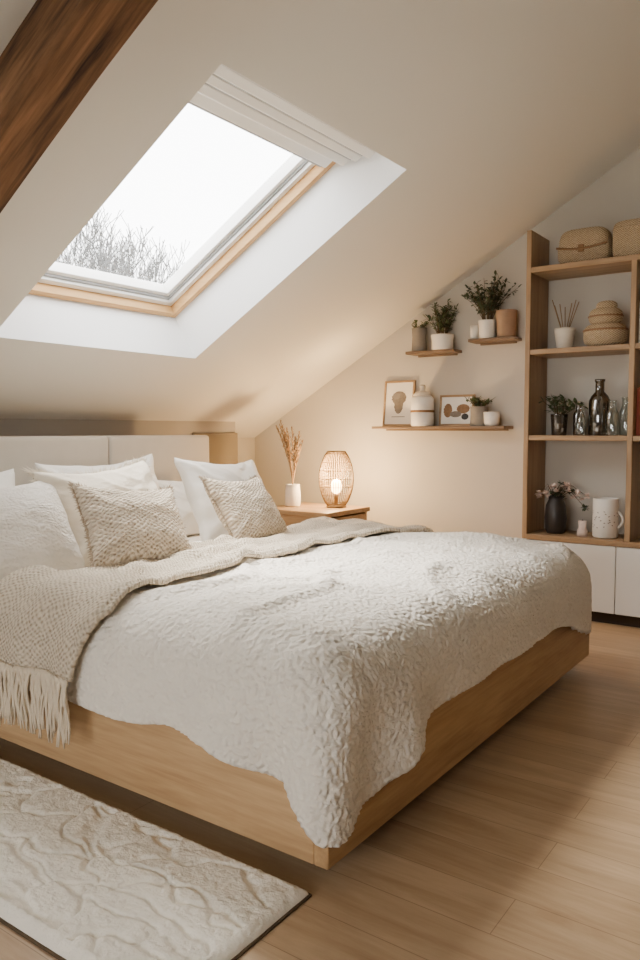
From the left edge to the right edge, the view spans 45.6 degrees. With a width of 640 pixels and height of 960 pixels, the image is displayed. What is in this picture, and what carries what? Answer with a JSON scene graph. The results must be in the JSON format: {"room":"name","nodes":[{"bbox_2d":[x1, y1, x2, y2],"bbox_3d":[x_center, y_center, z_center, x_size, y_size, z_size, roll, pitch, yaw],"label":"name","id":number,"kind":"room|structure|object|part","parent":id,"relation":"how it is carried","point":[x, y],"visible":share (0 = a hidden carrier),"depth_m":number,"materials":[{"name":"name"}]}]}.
{"room":"bedroom","nodes":[
{"label":"bedroom","id":0,"kind":"room"},
{"bbox_2d":[0,419,254,462],"bbox_3d":[-2.512,0.292,2.968,0.300,1.129,7.100,3,5,35],"label":"wall","id":1,"kind":"structure","parent":0,"point":[8,427],"depth_m":4.53,"materials":[{"name":"grey paint"}]},
{"bbox_2d":[192,433,237,463],"bbox_3d":[-0.712,0.149,5.224,0.025,0.940,0.430,3,5,35],"label":"wall panel","id":2,"kind":"object","parent":1,"relation":"attached to","point":[223,447],"visible":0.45,"depth_m":5.24,"materials":[{"name":"beige wood"}]},
{"bbox_2d":[0,0,639,437],"bbox_3d":[0.879,-1.433,0.449,8.991,3.031,7.100,3,5,35],"label":"ceiling","id":3,"kind":"structure","parent":0,"point":[481,120],"depth_m":3.48,"materials":[{"name":"white paint"}]},
{"bbox_2d":[0,0,157,212],"bbox_3d":[-0.606,-1.222,1.988,4.936,0.177,0.194,-34,-16,32],"label":"ceiling beam","id":4,"kind":"structure","parent":3,"relation":"attached to","point":[61,48],"depth_m":2.03,"materials":[{"name":"brown wood"}]},
{"bbox_2d":[28,64,374,317],"bbox_3d":[-0.601,-1.218,3.361,1.330,0.759,1.090,3,5,35],"label":"frame","id":5,"kind":"structure","parent":3,"relation":"attached to","point":[315,146],"depth_m":3.60,"materials":[{"name":"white wood"}]},
{"bbox_2d":[0,621,639,959],"bbox_3d":[0.957,1.066,0.557,8.800,0.100,7.300,3,5,35],"label":"floor","id":6,"kind":"structure","parent":0,"point":[527,847],"depth_m":1.90,"materials":[{"name":"brown wood"}]},
{"bbox_2d":[0,758,311,959],"bbox_3d":[-0.940,0.900,2.089,1.935,0.030,0.460,3,5,35],"label":"rug","id":7,"kind":"object","parent":6,"relation":"on","point":[83,877],"visible":1,"depth_m":1.72,"materials":[{"name":"fabric"}]},
{"bbox_2d":[0,435,588,869],"bbox_3d":[-0.384,0.331,3.202,2.405,1.020,2.124,3,5,35],"label":"bed","id":8,"kind":"object","parent":6,"relation":"on","point":[160,763],"visible":0.3,"depth_m":2.17,"materials":[{"name":"brown wood"}]},
{"bbox_2d":[0,469,14,487],"bbox_3d":[-1.530,0.177,3.134,0.220,0.421,0.703,2,4,33],"label":"pillow","id":9,"kind":"object","parent":8,"relation":"on","point":[7,478],"visible":0.16,"depth_m":3.37,"materials":[{"name":"white fabric"}]},
{"bbox_2d":[0,481,85,578],"bbox_3d":[-1.134,0.191,2.734,0.270,0.376,0.583,3,5,34],"label":"pillow","id":10,"kind":"object","parent":8,"relation":"on","point":[35,529],"visible":0.88,"depth_m":2.75,"materials":[{"name":"white fabric"}]},
{"bbox_2d":[22,455,157,566],"bbox_3d":[-0.861,0.136,3.173,0.280,0.468,0.706,2,4,29],"label":"pillow","id":11,"kind":"object","parent":8,"relation":"on","point":[136,476],"visible":0.35,"depth_m":3.06,"materials":[{"name":"beige fabric"}]},
{"bbox_2d":[35,454,158,487],"bbox_3d":[-1.050,0.102,3.775,0.222,0.447,0.742,3,5,39],"label":"pillow","id":12,"kind":"object","parent":8,"relation":"on","point":[55,468],"visible":0.14,"depth_m":3.67,"materials":[{"name":"white fabric"}]},
{"bbox_3d":[-1.325,0.288,3.867,0.100,1.020,2.124,3,5,35],"label":"headboard","id":13,"kind":"part","parent":8,"relation":"part of","materials":[{"name":"beige fabric"}]},
{"bbox_2d":[158,480,198,535],"bbox_3d":[-0.723,0.143,4.278,0.208,0.339,0.604,3,5,34],"label":"pillow","id":14,"kind":"object","parent":8,"relation":"on","point":[188,519],"visible":0.17,"depth_m":4.13,"materials":[{"name":"white fabric"}]},
{"bbox_3d":[-0.367,0.508,3.220,2.205,0.265,1.894,3,5,35],"label":"mattress","id":15,"kind":"part","parent":8,"relation":"part of","materials":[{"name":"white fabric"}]},
{"bbox_2d":[174,458,261,540],"bbox_3d":[-0.462,0.099,3.957,0.268,0.448,0.637,2,4,33],"label":"pillow","id":16,"kind":"object","parent":8,"relation":"on","point":[210,526],"visible":0.43,"depth_m":3.74,"materials":[{"name":"white fabric"}]},
{"bbox_3d":[-0.343,0.676,3.214,2.325,0.220,2.034,3,5,35],"label":"frame","id":17,"kind":"part","parent":8,"relation":"part of","materials":[{"name":"brown wood"}]},
{"bbox_2d":[1,531,591,848],"bbox_3d":[0.012,0.504,2.942,1.586,0.485,2.150,3,5,35],"label":"duvet","id":18,"kind":"object","parent":8,"relation":"on","point":[322,670],"visible":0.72,"depth_m":2.02,"materials":[{"name":"beige fabric"}]},
{"bbox_2d":[67,481,191,567],"bbox_3d":[-0.706,0.173,2.910,0.501,0.348,0.257,-4,5,-43],"label":"cushion","id":19,"kind":"object","parent":18,"relation":"on","point":[120,526],"visible":0.9,"depth_m":2.82,"materials":[{"name":"beige fabric"}]},
{"bbox_2d":[0,516,434,748],"bbox_3d":[-0.302,0.471,3.129,0.696,0.461,2.164,3,5,35],"label":"throw blanket","id":20,"kind":"object","parent":18,"relation":"on","point":[48,615],"visible":0.91,"depth_m":2.30,"materials":[{"name":"beige fabric"}]},
{"bbox_2d":[198,474,286,538],"bbox_3d":[-0.337,0.138,3.553,0.246,0.344,0.466,2,4,32],"label":"cushion","id":21,"kind":"object","parent":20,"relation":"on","point":[245,509],"visible":0.84,"depth_m":3.43,"materials":[{"name":"beige fabric"}]},
{"bbox_2d":[276,502,369,525],"bbox_3d":[-0.031,0.452,4.951,0.554,0.550,0.500,3,5,35],"label":"nightstand","id":22,"kind":"object","parent":6,"relation":"on","point":[290,515],"visible":0.09,"depth_m":4.78,"materials":[{"name":"brown wood"}]},
{"bbox_2d":[275,420,302,506],"bbox_3d":[-0.205,-0.112,5.000,0.169,0.569,0.187,1,4,10],"label":"vase","id":23,"kind":"object","parent":22,"relation":"on","point":[292,491],"visible":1,"depth_m":4.98,"materials":[{"name":"white ceramic"}]},
{"bbox_2d":[319,451,353,507],"bbox_3d":[0.105,-0.006,4.935,0.229,0.366,0.229,1,4,20],"label":"table lamp","id":24,"kind":"object","parent":22,"relation":"on","point":[336,485],"visible":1,"depth_m":4.89,"materials":[{"name":"brown wicker"}]},
{"bbox_2d":[522,230,639,627],"bbox_3d":[1.692,-0.300,4.118,1.110,2.160,0.302,3,5,35],"label":"bookcase","id":25,"kind":"object","parent":6,"relation":"on","point":[613,565],"visible":0.73,"depth_m":4.16,"materials":[{"name":"brown wood"}]},
{"bbox_2d":[534,480,589,533],"bbox_3d":[1.380,0.152,4.327,0.321,0.311,0.157,3,5,35],"label":"vase","id":26,"kind":"object","parent":25,"relation":"on","point":[555,517],"visible":1,"depth_m":4.32,"materials":[{"name":"ceramic"}]},
{"bbox_2d":[539,394,587,434],"bbox_3d":[1.362,-0.373,4.331,0.278,0.238,0.175,3,5,35],"label":"potted plant","id":27,"kind":"object","parent":25,"relation":"on","point":[559,421],"visible":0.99,"depth_m":4.30,"materials":[{"name":"green plant"}]},
{"bbox_2d":[552,300,578,347],"bbox_3d":[1.377,-0.871,4.270,0.148,0.280,0.116,3,5,35],"label":"reed diffuser","id":28,"kind":"object","parent":25,"relation":"on","point":[564,336],"visible":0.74,"depth_m":4.24,"materials":[{"name":"beige ceramic"}]},
{"bbox_2d":[573,401,583,434],"bbox_3d":[1.458,-0.347,4.296,0.060,0.190,0.060,3,5,35],"label":"glass bottle","id":29,"kind":"object","parent":25,"relation":"in","point":[578,416],"visible":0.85,"depth_m":4.27,"materials":[{"name":"grey"}]},
{"bbox_2d":[577,519,587,536],"bbox_3d":[1.463,0.265,4.247,0.056,0.095,0.056,3,5,35],"label":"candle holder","id":30,"kind":"object","parent":25,"relation":"on","point":[582,531],"visible":1,"depth_m":4.23,"materials":[{"name":"white ceramic"}]},
{"bbox_2d":[556,226,613,263],"bbox_3d":[1.463,-1.281,4.198,0.290,0.197,0.185,3,5,35],"label":"bag","id":31,"kind":"object","parent":25,"relation":"on","point":[596,242],"visible":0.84,"depth_m":4.12,"materials":[{"name":"beige wicker"}]},
{"bbox_2d":[588,379,609,435],"bbox_3d":[1.547,-0.402,4.218,0.112,0.310,0.112,3,5,35],"label":"glass bottle","id":32,"kind":"object","parent":25,"relation":"in","point":[599,402],"visible":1,"depth_m":4.18,"materials":[{"name":"black glass"}]},
{"bbox_2d":[583,300,628,345],"bbox_3d":[1.554,-0.848,4.146,0.238,0.250,0.208,3,5,35],"label":"wicker baskets","id":33,"kind":"object","parent":25,"relation":"on","point":[605,328],"visible":0.9,"depth_m":4.08,"materials":[{"name":"beige wicker"}]},
{"bbox_2d":[592,497,623,538],"bbox_3d":[1.576,0.208,4.199,0.140,0.216,0.140,-1,4,-10],"label":"ceramic mug","id":34,"kind":"object","parent":25,"relation":"on","point":[605,516],"visible":1,"depth_m":4.15,"materials":[{"name":"white ceramic"}]},
{"bbox_2d":[612,218,639,256],"bbox_3d":[1.720,-1.271,4.025,0.316,0.200,0.212,3,5,35],"label":"wicker basket","id":35,"kind":"object","parent":25,"relation":"on","point":[626,233],"visible":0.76,"depth_m":3.99,"materials":[{"name":"beige wicker"}]},
{"bbox_2d":[636,388,639,435],"bbox_3d":[1.784,-0.365,4.035,0.167,0.260,0.174,3,5,35],"label":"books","id":36,"kind":"object","parent":25,"relation":"in","point":[638,389],"visible":1,"depth_m":4.01,"materials":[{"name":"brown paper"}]},
{"bbox_2d":[638,302,639,342],"bbox_3d":[1.758,-0.845,4.023,0.102,0.260,0.174,3,5,35],"label":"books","id":37,"kind":"object","parent":25,"relation":"in","point":[639,302],"visible":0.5,"depth_m":3.98,"materials":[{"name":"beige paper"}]},
{"bbox_2d":[255,148,639,537],"bbox_3d":[3.043,-0.916,3.380,8.600,3.487,0.120,3,5,35],"label":"wall","id":38,"kind":"structure","parent":0,"point":[439,481],"depth_m":4.79,"materials":[{"name":"beige paint"}]},
{"bbox_2d":[405,349,461,357],"bbox_3d":[0.727,-0.811,4.877,0.340,0.030,0.130,3,5,35],"label":"floating shelf","id":39,"kind":"object","parent":38,"relation":"attached to","point":[441,352],"visible":1,"depth_m":4.86,"materials":[{"name":"brown wood"}]},
{"bbox_2d":[412,320,428,350],"bbox_3d":[0.643,-0.931,4.910,0.117,0.205,0.129,0,4,2],"label":"potted herb","id":40,"kind":"object","parent":39,"relation":"on","point":[419,343],"visible":0.91,"depth_m":4.89,"materials":[{"name":"grey ceramic"}]},
{"bbox_2d":[424,298,458,349],"bbox_3d":[0.754,-0.978,4.804,0.260,0.314,0.188,3,5,35],"label":"potted plant","id":41,"kind":"object","parent":39,"relation":"on","point":[439,341],"visible":0.99,"depth_m":4.77,"materials":[{"name":"green plant"}]},
{"bbox_2d":[372,426,512,430],"bbox_3d":[0.764,-0.329,4.870,0.925,0.030,0.150,3,5,35],"label":"floating shelf","id":42,"kind":"object","parent":38,"relation":"attached to","point":[388,428],"visible":1,"depth_m":4.83,"materials":[{"name":"brown wood"}]},
{"bbox_2d":[382,380,415,425],"bbox_3d":[0.527,-0.510,5.083,0.230,0.305,0.047,3,5,35],"label":"picture frame","id":43,"kind":"object","parent":42,"relation":"on","point":[398,395],"visible":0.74,"depth_m":5.08,"materials":[{"name":"white paper"}]},
{"bbox_2d":[410,385,434,425],"bbox_3d":[0.660,-0.480,4.909,0.155,0.266,0.155,3,5,35],"label":"ceramic canister","id":44,"kind":"object","parent":42,"relation":"on","point":[422,411],"visible":0.91,"depth_m":4.85,"materials":[{"name":"white ceramic"}]},
{"bbox_2d":[438,394,475,425],"bbox_3d":[0.871,-0.443,4.854,0.240,0.200,0.036,3,5,35],"label":"picture frame","id":45,"kind":"object","parent":42,"relation":"on","point":[454,410],"visible":0.77,"depth_m":4.86,"materials":[{"name":"white paper"}]},
{"bbox_2d":[465,396,493,425],"bbox_3d":[0.980,-0.430,4.710,0.213,0.192,0.139,3,5,35],"label":"potted succulent","id":46,"kind":"object","parent":42,"relation":"on","point":[477,416],"visible":0.94,"depth_m":4.66,"materials":[{"name":"beige ceramic"}]},
{"bbox_2d":[483,412,499,425],"bbox_3d":[1.045,-0.372,4.637,0.100,0.085,0.100,3,5,35],"label":"cup","id":47,"kind":"object","parent":42,"relation":"on","point":[490,418],"visible":1,"depth_m":4.60,"materials":[{"name":"white ceramic"}]},
{"bbox_2d":[468,336,521,345],"bbox_3d":[1.063,-0.845,4.636,0.295,0.030,0.130,3,5,35],"label":"floating shelf","id":48,"kind":"object","parent":38,"relation":"attached to","point":[508,339],"visible":1,"depth_m":4.62,"materials":[{"name":"brown wood"}]},
{"bbox_2d":[470,325,478,338],"bbox_3d":[0.950,-0.906,4.681,0.054,0.085,0.054,3,5,35],"label":"cup","id":49,"kind":"object","parent":48,"relation":"on","point":[474,329],"visible":0.91,"depth_m":4.66,"materials":[{"name":"white ceramic"}]},
{"bbox_2d":[461,270,521,337],"bbox_3d":[1.017,-1.064,4.612,0.389,0.410,0.188,3,5,35],"label":"potted shrub","id":50,"kind":"object","parent":48,"relation":"on","point":[487,327],"visible":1,"depth_m":4.60,"materials":[{"name":"green plant"}]},
{"bbox_2d":[496,309,517,336],"bbox_3d":[1.121,-0.936,4.577,0.128,0.160,0.128,3,5,35],"label":"clay pot","id":51,"kind":"object","parent":48,"relation":"on","point":[506,319],"visible":0.8,"depth_m":4.53,"materials":[{"name":"brown ceramic"}]},
{"label":"outside","id":52,"kind":"structure","parent":0,"visible":0},
{"label":"ground","id":53,"kind":"structure","parent":52,"visible":0},
{"bbox_2d":[59,233,124,274],"bbox_3d":[-5.109,-1.471,14.889,3.325,9.106,5.040,3,5,35],"label":"bare tree","id":54,"kind":"object","parent":53,"relation":"on","point":[110,249],"visible":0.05,"depth_m":14.76,"materials":[{"name":"grey plant"}]},
{"bbox_2d":[55,205,189,281],"bbox_3d":[-5.522,-2.054,18.436,4.523,9.819,6.706,-2,4,-33],"label":"bare tree","id":55,"kind":"object","parent":53,"relation":"on","point":[96,230],"visible":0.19,"depth_m":16.68,"materials":[{"name":"grey plant"}]},
{"bbox_2d":[75,227,182,283],"bbox_3d":[-3.367,-1.016,16.361,4.179,8.014,5.211,3,5,42],"label":"bare tree","id":56,"kind":"object","parent":53,"relation":"on","point":[156,264],"visible":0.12,"depth_m":14.54,"materials":[{"name":"grey plant"}]},
{"bbox_2d":[144,239,176,282],"bbox_3d":[-1.339,-1.212,16.958,5.913,8.304,3.414,0,4,-7],"label":"bare tree","id":57,"kind":"object","parent":53,"relation":"on","point":[150,239],"visible":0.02,"depth_m":16.69,"materials":[{"name":"grey plant"}]}
]}

